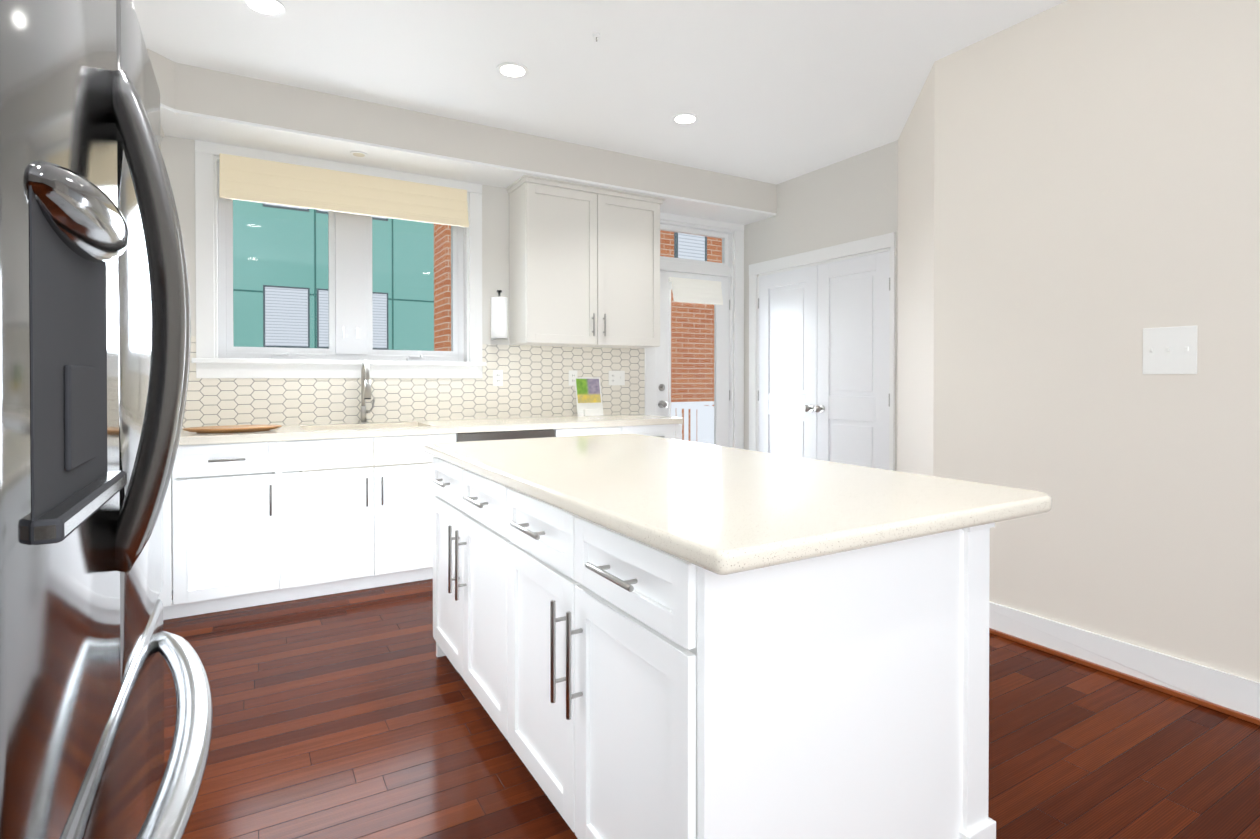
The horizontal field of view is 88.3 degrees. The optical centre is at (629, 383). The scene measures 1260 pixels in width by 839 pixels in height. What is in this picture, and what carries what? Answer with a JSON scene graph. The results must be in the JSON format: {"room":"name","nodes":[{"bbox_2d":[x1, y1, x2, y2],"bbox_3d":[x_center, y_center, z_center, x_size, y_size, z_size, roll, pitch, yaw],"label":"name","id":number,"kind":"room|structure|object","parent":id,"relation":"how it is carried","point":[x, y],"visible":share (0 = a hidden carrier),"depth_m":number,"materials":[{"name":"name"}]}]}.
{"room":"kitchen","nodes":[
{"label":"kitchen","id":0,"kind":"room"},
{"bbox_2d":[161,136,733,589],"bbox_3d":[-0.853,-0.251,4.766,5.760,2.820,0.140,0,1,-31],"label":"wall","id":1,"kind":"structure","parent":0,"point":[177,156],"depth_m":4.57,"materials":[{"name":"grey paint"}]},
{"bbox_2d":[191,140,486,377],"bbox_3d":[-1.786,-0.715,4.175,1.715,1.358,0.175,0,1,-31],"label":"window","id":2,"kind":"structure","parent":1,"relation":"in","point":[209,362],"depth_m":4.15,"materials":[{"name":"white paint"}]},
{"bbox_2d":[219,153,468,226],"bbox_3d":[-1.732,-1.196,4.079,1.435,0.266,0.093,0,1,-31],"label":"window blind","id":3,"kind":"object","parent":2,"relation":"attached to","point":[262,181],"visible":1,"depth_m":4.01,"materials":[{"name":"beige fabric"}]},
{"bbox_2d":[182,336,644,427],"bbox_3d":[-1.529,-0.014,4.283,3.818,0.525,0.008,0,1,-31],"label":"tile backsplash","id":4,"kind":"structure","parent":1,"relation":"attached to","point":[535,381],"depth_m":4.42,"materials":[{"name":"white tile"}]},
{"bbox_2d":[493,370,502,385],"bbox_3d":[-0.940,-0.042,4.621,0.072,0.115,0.008,0,1,-31],"label":"electrical outlet","id":5,"kind":"object","parent":4,"relation":"attached to","point":[497,377],"visible":1,"depth_m":4.62,"materials":[{"name":"white plastic"}]},
{"bbox_2d":[569,370,576,385],"bbox_3d":[-0.432,-0.045,4.920,0.072,0.115,0.008,0,1,-31],"label":"electrical outlet","id":6,"kind":"object","parent":4,"relation":"attached to","point":[572,374],"visible":1,"depth_m":4.92,"materials":[{"name":"white plastic"}]},
{"bbox_2d":[609,371,624,384],"bbox_3d":[-0.103,-0.046,5.111,0.144,0.115,0.014,0,1,-31],"label":"outlet","id":7,"kind":"object","parent":4,"relation":"attached to","point":[616,377],"visible":1,"depth_m":5.11,"materials":[{"name":"white plastic"}]},
{"bbox_2d":[160,103,776,224],"bbox_3d":[0.763,-1.383,1.409,4.866,0.019,7.262,0,1,-31],"label":"soffit","id":8,"kind":"structure","parent":1,"relation":"attached to","point":[196,126],"depth_m":3.99,"materials":[{"name":"white paint"}]},
{"bbox_2d":[350,151,367,157],"bbox_3d":[-1.643,-1.390,3.931,0.100,0.006,0.100,0,1,-31],"label":"recessed light","id":9,"kind":"object","parent":8,"relation":"attached to","point":[360,154],"visible":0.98,"depth_m":3.92,"materials":[{"name":"white paint"}]},
{"bbox_2d":[491,290,507,339],"bbox_3d":[-0.920,-0.482,4.554,0.120,0.345,0.136,0,1,-31],"label":"paper towel","id":10,"kind":"object","parent":1,"relation":"attached to","point":[498,317],"visible":1,"depth_m":4.50,"materials":[{"name":"white paper"}]},
{"bbox_2d":[505,175,665,347],"bbox_3d":[-0.308,-0.840,4.769,1.133,1.118,0.375,0,1,-31],"label":"upper cabinet","id":11,"kind":"object","parent":1,"relation":"attached to","point":[584,265],"visible":1,"depth_m":4.60,"materials":[{"name":"white paint"}]},
{"bbox_2d":[656,271,729,446],"bbox_3d":[0.555,0.097,5.534,0.796,2.071,0.120,0,1,-31],"label":"door","id":12,"kind":"structure","parent":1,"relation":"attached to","point":[720,375],"depth_m":5.65,"materials":[{"name":"white paint"}]},
{"bbox_2d":[660,224,727,266],"bbox_3d":[0.522,-1.176,5.568,0.790,0.307,0.040,0,1,-31],"label":"transom","id":13,"kind":"object","parent":1,"relation":"attached to","point":[722,236],"visible":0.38,"depth_m":5.59,"materials":[{"name":"white paint"}]},
{"bbox_2d":[644,212,743,448],"bbox_3d":[0.529,-0.126,5.568,1.033,2.560,0.165,0,1,-31],"label":"door frame","id":14,"kind":"structure","parent":1,"relation":"attached to","point":[733,271],"depth_m":5.71,"materials":[{"name":"white paint"}]},
{"bbox_2d":[668,277,722,304],"bbox_3d":[0.565,-0.784,5.498,0.534,0.205,0.071,0,1,-31],"label":"blind","id":15,"kind":"object","parent":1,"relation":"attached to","point":[696,291],"visible":1,"depth_m":5.47,"materials":[{"name":"white fabric"}]},
{"bbox_2d":[132,0,1066,184],"bbox_3d":[1.319,-1.686,1.698,6.720,0.100,7.810,0,1,-31],"label":"ceiling","id":16,"kind":"structure","parent":0,"point":[776,92],"depth_m":3.31,"materials":[{"name":"white paint"}]},
{"bbox_2d":[147,48,174,108],"bbox_3d":[-1.013,-1.504,0.361,0.738,0.239,7.266,0,1,-31],"label":"soffit beam","id":17,"kind":"structure","parent":16,"relation":"attached to","point":[163,69],"depth_m":3.27,"materials":[{"name":"grey paint"}]},
{"bbox_2d":[241,0,285,16],"bbox_3d":[-1.589,-1.641,2.812,0.170,0.007,0.170,0,1,-31],"label":"recessed light","id":18,"kind":"object","parent":16,"relation":"in","point":[273,8],"visible":1,"depth_m":2.82,"materials":[{"name":"white paint"}]},
{"bbox_2d":[175,62,776,212],"bbox_3d":[-0.657,-1.539,4.550,4.128,0.239,0.408,0,1,-31],"label":"soffit beam","id":19,"kind":"structure","parent":16,"relation":"attached to","point":[199,90],"depth_m":4.01,"materials":[{"name":"grey paint"}]},
{"bbox_2d":[496,62,528,77],"bbox_3d":[-0.616,-1.646,3.408,0.170,0.007,0.170,0,1,-31],"label":"recessed light","id":20,"kind":"object","parent":16,"relation":"in","point":[511,70],"visible":1,"depth_m":3.40,"materials":[{"name":"white paint"}]},
{"bbox_2d":[593,33,599,41],"bbox_3d":[-0.158,-1.632,3.063,0.035,0.030,0.036,0,1,-31],"label":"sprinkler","id":21,"kind":"object","parent":16,"relation":"attached to","point":[596,36],"visible":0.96,"depth_m":3.05,"materials":[{"name":"white paint"}]},
{"bbox_2d":[672,113,698,124],"bbox_3d":[0.344,-1.651,4.043,0.170,0.007,0.170,0,1,-31],"label":"recessed light","id":22,"kind":"object","parent":16,"relation":"in","point":[685,118],"visible":1,"depth_m":4.03,"materials":[{"name":"white paint"}]},
{"bbox_2d":[163,579,1259,838],"bbox_3d":[1.344,1.244,1.679,6.720,0.120,7.710,0,1,-31],"label":"floor","id":23,"kind":"structure","parent":0,"point":[363,713],"depth_m":2.12,"materials":[{"name":"brown wood"}]},
{"bbox_2d":[0,0,212,838],"bbox_3d":[-0.970,0.322,0.599,0.982,1.742,0.914,0,1,-31],"label":"fridge","id":24,"kind":"object","parent":23,"relation":"on","point":[95,331],"visible":1,"depth_m":0.62,"materials":[{"name":"silver metal"}]},
{"bbox_2d":[166,442,281,618],"bbox_3d":[-2.189,0.731,3.543,0.461,0.873,0.619,0,1,-31],"label":"base cabinet","id":25,"kind":"object","parent":23,"relation":"on","point":[224,540],"depth_m":3.28,"materials":[{"name":"white paint"}]},
{"bbox_2d":[282,434,461,601],"bbox_3d":[-1.589,0.728,3.897,0.933,0.873,0.619,0,1,-31],"label":"base cabinet","id":26,"kind":"object","parent":23,"relation":"on","point":[283,513],"depth_m":3.60,"materials":[{"name":"white paint"}]},
{"bbox_2d":[178,414,681,445],"bbox_3d":[-1.394,0.272,3.996,3.752,0.040,0.639,0,1,-31],"label":"countertop","id":27,"kind":"structure","parent":26,"relation":"on","point":[311,433],"depth_m":3.93,"materials":[{"name":"beige stone"}]},
{"bbox_2d":[183,425,281,432],"bbox_3d":[-2.122,0.242,3.477,0.450,0.026,0.250,0,1,-31],"label":"wood tray","id":28,"kind":"object","parent":27,"relation":"on","point":[230,429],"visible":1,"depth_m":3.42,"materials":[{"name":"brown wood"}]},
{"bbox_2d":[359,360,374,423],"bbox_3d":[-1.629,0.052,4.048,0.096,0.398,0.219,0,1,-31],"label":"faucet","id":29,"kind":"object","parent":27,"relation":"on","point":[365,384],"visible":1,"depth_m":4.09,"materials":[{"name":"silver metal"}]},
{"bbox_2d":[574,377,602,415],"bbox_3d":[-0.308,0.096,4.948,0.220,0.294,0.080,0,1,-31],"label":"card","id":30,"kind":"object","parent":27,"relation":"on","point":[588,396],"visible":1,"depth_m":4.95,"materials":[{"name":"multicoloured paper"}]},
{"bbox_2d":[462,430,557,441],"bbox_3d":[-0.911,0.725,4.296,0.639,0.873,0.619,0,1,-31],"label":"dishwasher","id":31,"kind":"object","parent":23,"relation":"on","point":[506,434],"depth_m":4.04,"materials":[{"name":"black metal"}]},
{"bbox_2d":[558,426,625,436],"bbox_3d":[-0.423,0.723,4.583,0.494,0.873,0.619,0,1,-31],"label":"base cabinet","id":32,"kind":"object","parent":23,"relation":"on","point":[598,430],"depth_m":4.34,"materials":[{"name":"white paint"}]},
{"bbox_2d":[626,422,682,439],"bbox_3d":[0.002,0.721,4.834,0.494,0.873,0.619,0,1,-31],"label":"base cabinet","id":33,"kind":"object","parent":23,"relation":"on","point":[670,432],"depth_m":4.59,"materials":[{"name":"white paint"}]},
{"bbox_2d":[424,450,995,838],"bbox_3d":[-0.007,0.742,2.179,0.925,0.874,1.958,0,1,-31],"label":"kitchen island","id":34,"kind":"object","parent":23,"relation":"on","point":[636,636],"depth_m":1.41,"materials":[{"name":"white paint"}]},
{"bbox_2d":[424,434,1051,581],"bbox_3d":[0.081,0.287,2.221,1.070,0.040,2.080,0,1,-31],"label":"island countertop","id":35,"kind":"structure","parent":34,"relation":"on","point":[741,512],"depth_m":1.56,"materials":[{"name":"beige stone"}]},
{"bbox_2d":[744,140,897,470],"bbox_3d":[1.755,-0.255,5.275,0.750,2.820,1.630,0,1,-31],"label":"wall","id":36,"kind":"structure","parent":0,"point":[853,198],"depth_m":4.93,"materials":[{"name":"grey paint"}]},
{"bbox_2d":[758,266,817,459],"bbox_3d":[1.267,0.108,5.336,0.111,2.072,0.671,0,1,-31],"label":"closet door","id":37,"kind":"structure","parent":36,"relation":"in","point":[787,390],"depth_m":5.32,"materials":[{"name":"white paint"}]},
{"bbox_2d":[749,232,895,470],"bbox_3d":[1.488,0.058,5.107,0.164,2.194,1.488,0,1,-31],"label":"trim","id":38,"kind":"structure","parent":36,"relation":"attached to","point":[848,250],"depth_m":5.05,"materials":[{"name":"white paint"}]},
{"bbox_2d":[814,251,889,469],"bbox_3d":[1.609,0.113,4.754,0.111,2.072,0.671,0,1,-31],"label":"closet door","id":39,"kind":"structure","parent":36,"relation":"in","point":[851,407],"depth_m":4.75,"materials":[{"name":"white paint"}]},
{"bbox_2d":[897,62,934,475],"bbox_3d":[1.759,-0.244,3.918,0.115,2.820,1.234,0,0,13],"label":"wall","id":40,"kind":"structure","parent":0,"point":[915,315],"depth_m":3.77,"materials":[{"name":"beige paint"}]},
{"bbox_2d":[933,0,1200,661],"bbox_3d":[1.902,-0.236,2.907,0.160,2.820,1.080,0,1,-30],"label":"wall","id":41,"kind":"structure","parent":0,"point":[1096,187],"depth_m":2.75,"materials":[{"name":"beige paint"}]},
{"bbox_2d":[989,601,1259,724],"bbox_3d":[1.385,1.113,1.794,6.312,0.139,7.271,0,1,-31],"label":"baseboard","id":42,"kind":"structure","parent":41,"relation":"attached to","point":[1223,692],"depth_m":2.57,"materials":[{"name":"white paint"}]},
{"bbox_2d":[1142,326,1196,373],"bbox_3d":[2.055,-0.127,2.476,0.014,0.180,0.170,0,1,-31],"label":"switch plate","id":43,"kind":"object","parent":41,"relation":"attached to","point":[1169,350],"visible":1,"depth_m":2.47,"materials":[{"name":"white plastic"}]},
{"bbox_2d":[1193,0,1259,681],"bbox_3d":[3.119,-0.235,2.881,2.230,2.820,0.160,0,1,-30],"label":"wall","id":44,"kind":"structure","parent":0,"point":[1227,640],"depth_m":2.33,"materials":[{"name":"beige paint"}]},
{"label":"outside","id":45,"kind":"structure","parent":0,"visible":0},
{"bbox_2d":[217,198,433,350],"bbox_3d":[-7.201,-1.387,10.372,16.000,13.000,0.340,0,1,-31],"label":"building","id":46,"kind":"structure","parent":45,"point":[248,292],"depth_m":11.18,"materials":[{"name":"teal"}]},
{"bbox_2d":[434,224,721,440],"bbox_3d":[0.658,-1.383,9.837,7.000,13.000,0.640,0,1,-31],"label":"brick building","id":47,"kind":"structure","parent":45,"point":[687,322],"depth_m":9.59,"materials":[{"name":"red"}]},
{"bbox_2d":[668,401,713,444],"bbox_3d":[0.309,0.691,6.309,2.400,1.150,1.324,0,1,-31],"label":"deck railing","id":48,"kind":"object","parent":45,"point":[698,422],"depth_m":6.35,"materials":[{"name":"white wood"}]}
]}

